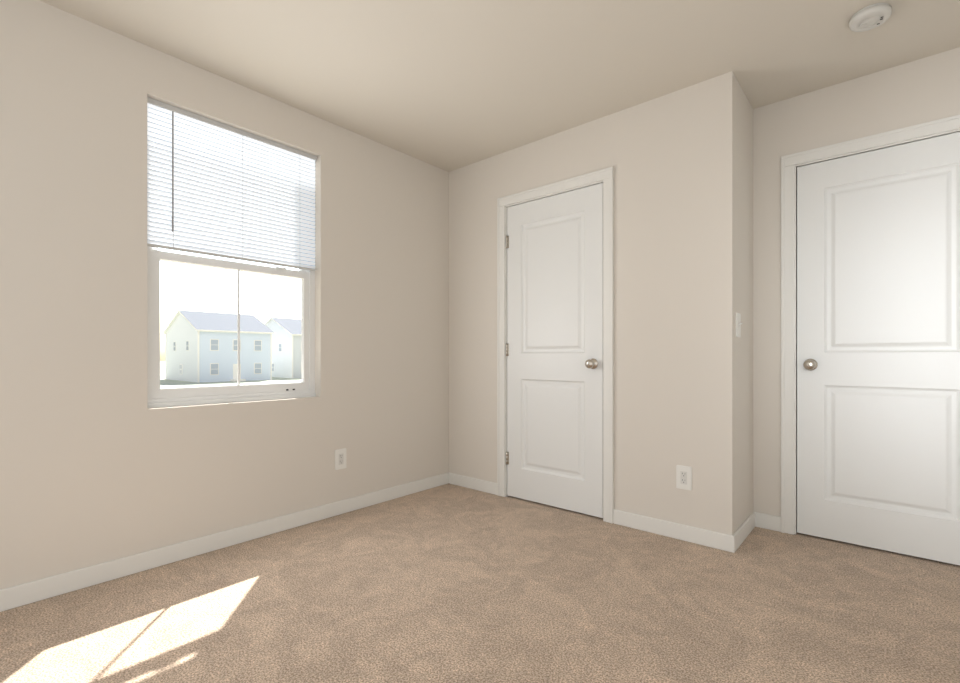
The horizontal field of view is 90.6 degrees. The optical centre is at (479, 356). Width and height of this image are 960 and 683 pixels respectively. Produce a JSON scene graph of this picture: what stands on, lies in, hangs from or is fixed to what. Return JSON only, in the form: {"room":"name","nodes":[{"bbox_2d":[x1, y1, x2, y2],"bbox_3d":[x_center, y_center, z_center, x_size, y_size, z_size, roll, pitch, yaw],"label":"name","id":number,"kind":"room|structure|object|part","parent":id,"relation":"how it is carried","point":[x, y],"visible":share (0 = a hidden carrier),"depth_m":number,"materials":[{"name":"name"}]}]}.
{"room":"empty bedroom","nodes":[
{"label":"empty bedroom","id":0,"kind":"room"},
{"bbox_2d":[0,0,448,589],"bbox_3d":[-1.252,-0.230,2.666,0.140,2.440,4.180,0,0,41],"label":"wall","id":1,"kind":"structure","parent":0,"point":[100,462],"depth_m":2.19,"materials":[{"name":"beige paint"}]},
{"bbox_2d":[0,473,447,611],"bbox_3d":[-1.352,0.948,2.429,0.017,0.085,3.410,0,0,41],"label":"baseboard","id":2,"kind":"structure","parent":1,"relation":"attached to","point":[12,597],"depth_m":2.33,"materials":[{"name":"white wood"}]},
{"bbox_2d":[147,246,315,407],"bbox_3d":[-1.333,-0.491,2.613,0.087,1.473,0.890,0,0,41],"label":"window","id":3,"kind":"structure","parent":1,"relation":"in","point":[157,396],"depth_m":2.55,"materials":[{"name":"white plastic"}]},
{"bbox_2d":[147,97,316,270],"bbox_3d":[-1.291,-0.876,2.577,0.037,0.701,0.878,0,0,41],"label":"window blinds","id":4,"kind":"object","parent":1,"relation":"attached to","point":[217,188],"visible":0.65,"depth_m":2.52,"materials":[{"name":"grey plastic"}]},
{"bbox_2d":[335,448,345,469],"bbox_3d":[-0.876,0.644,2.989,0.008,0.126,0.080,0,0,41],"label":"outlet","id":5,"kind":"object","parent":1,"relation":"attached to","point":[340,458],"visible":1,"depth_m":2.98,"materials":[{"name":"white plastic"}]},
{"bbox_2d":[0,483,959,682],"bbox_3d":[0.107,1.040,1.493,3.730,0.100,4.180,0,0,41],"label":"floor","id":6,"kind":"structure","parent":0,"point":[449,583],"depth_m":1.85,"materials":[{"name":"beige carpet"}]},
{"bbox_2d":[39,0,959,171],"bbox_3d":[0.107,-1.500,1.493,3.730,0.100,4.180,0,0,41],"label":"ceiling","id":7,"kind":"structure","parent":0,"point":[448,85],"depth_m":2.25,"materials":[{"name":"beige paint"}]},
{"bbox_2d":[849,3,891,31],"bbox_3d":[1.651,-1.430,2.009,0.141,0.040,0.141,0,0,41],"label":"smoke detector","id":8,"kind":"object","parent":7,"relation":"attached to","point":[870,17],"visible":1,"depth_m":1.99,"materials":[{"name":"white plastic"}]},
{"bbox_2d":[449,71,752,534],"bbox_3d":[0.677,-0.230,3.253,2.015,2.440,0.490,0,0,41],"label":"wall","id":9,"kind":"structure","parent":0,"point":[680,161],"depth_m":2.66,"materials":[{"name":"beige paint"}]},
{"bbox_2d":[448,472,496,494],"bbox_3d":[-0.047,0.948,3.547,0.473,0.085,0.013,0,0,41],"label":"baseboard","id":10,"kind":"structure","parent":9,"relation":"attached to","point":[456,479],"depth_m":3.54,"materials":[{"name":"white wood"}]},
{"bbox_2d":[497,167,613,523],"bbox_3d":[0.477,-0.069,3.126,0.876,2.118,0.164,0,0,41],"label":"door","id":11,"kind":"structure","parent":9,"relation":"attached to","point":[561,192],"depth_m":3.08,"materials":[{"name":"white wood"}]},
{"bbox_3d":[0.452,-0.038,3.107,0.743,2.032,0.103,0,0,41],"label":"closet door","id":12,"kind":"part","parent":11,"relation":"part of","materials":[{"name":"white wood"}]},
{"bbox_2d":[613,509,739,552],"bbox_3d":[1.040,0.948,2.611,0.653,0.085,0.017,0,0,41],"label":"baseboard","id":13,"kind":"structure","parent":9,"relation":"attached to","point":[730,543],"depth_m":2.57,"materials":[{"name":"white wood"}]},
{"bbox_2d":[676,465,691,490],"bbox_3d":[1.099,0.652,2.559,0.080,0.126,0.008,0,0,41],"label":"outlet","id":14,"kind":"object","parent":9,"relation":"attached to","point":[684,477],"visible":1,"depth_m":2.56,"materials":[{"name":"white plastic"}]},
{"bbox_2d":[736,313,741,336],"bbox_3d":[1.363,-0.166,2.489,0.022,0.126,0.080,0,0,41],"label":"light switch","id":15,"kind":"object","parent":9,"relation":"attached to","point":[738,324],"visible":0.96,"depth_m":2.48,"materials":[{"name":"white plastic"}]},
{"bbox_2d":[736,512,759,544],"bbox_3d":[1.448,0.948,2.594,0.013,0.085,0.480,0,0,41],"label":"baseboard","id":16,"kind":"structure","parent":9,"relation":"attached to","point":[753,520],"depth_m":2.65,"materials":[{"name":"white wood"}]},
{"bbox_2d":[753,47,959,516],"bbox_3d":[1.427,-0.230,3.022,3.730,2.440,0.140,0,0,41],"label":"wall","id":17,"kind":"structure","parent":0,"point":[920,91],"depth_m":2.69,"materials":[{"name":"beige paint"}]},
{"bbox_2d":[781,115,959,534],"bbox_3d":[2.078,-0.069,2.421,0.910,2.118,0.119,0,0,41],"label":"door frame","id":18,"kind":"structure","parent":17,"relation":"attached to","point":[790,161],"depth_m":2.65,"materials":[{"name":"white wood"}]},
{"bbox_2d":[797,132,959,564],"bbox_3d":[2.049,-0.038,2.376,0.777,2.032,0.103,0,0,41],"label":"entry door","id":19,"kind":"structure","parent":17,"relation":"in","point":[878,349],"depth_m":2.41,"materials":[{"name":"white painted wood"},{"name":"satin nickel"}]},
{"label":"outside","id":20,"kind":"structure","parent":0,"visible":0},
{"bbox_2d":[160,361,164,375],"bbox_3d":[-121.279,3.490,170.736,398.500,0.200,700.000,0,0,41],"label":"ground","id":21,"kind":"structure","parent":20,"point":[162,368],"depth_m":137.12,"materials":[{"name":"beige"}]},
{"bbox_2d":[163,310,274,382],"bbox_3d":[-38.293,-1.550,69.645,14.350,9.880,10.300,0,0,41],"label":"house","id":22,"kind":"structure","parent":21,"relation":"on","point":[199,347],"depth_m":65.94,"materials":[{"name":"white"}]},
{"bbox_2d":[160,376,300,388],"bbox_3d":[-33.119,3.375,78.126,43.000,0.030,65.000,0,0,41],"label":"lawn","id":23,"kind":"structure","parent":21,"relation":"on","point":[171,383],"depth_m":61.97,"materials":[{"name":"grey"}]},
{"bbox_2d":[265,317,300,377],"bbox_3d":[-30.820,-1.550,81.822,14.350,9.880,10.300,0,0,41],"label":"house","id":24,"kind":"structure","parent":21,"relation":"on","point":[284,353],"depth_m":76.03,"materials":[{"name":"white"}]}
]}

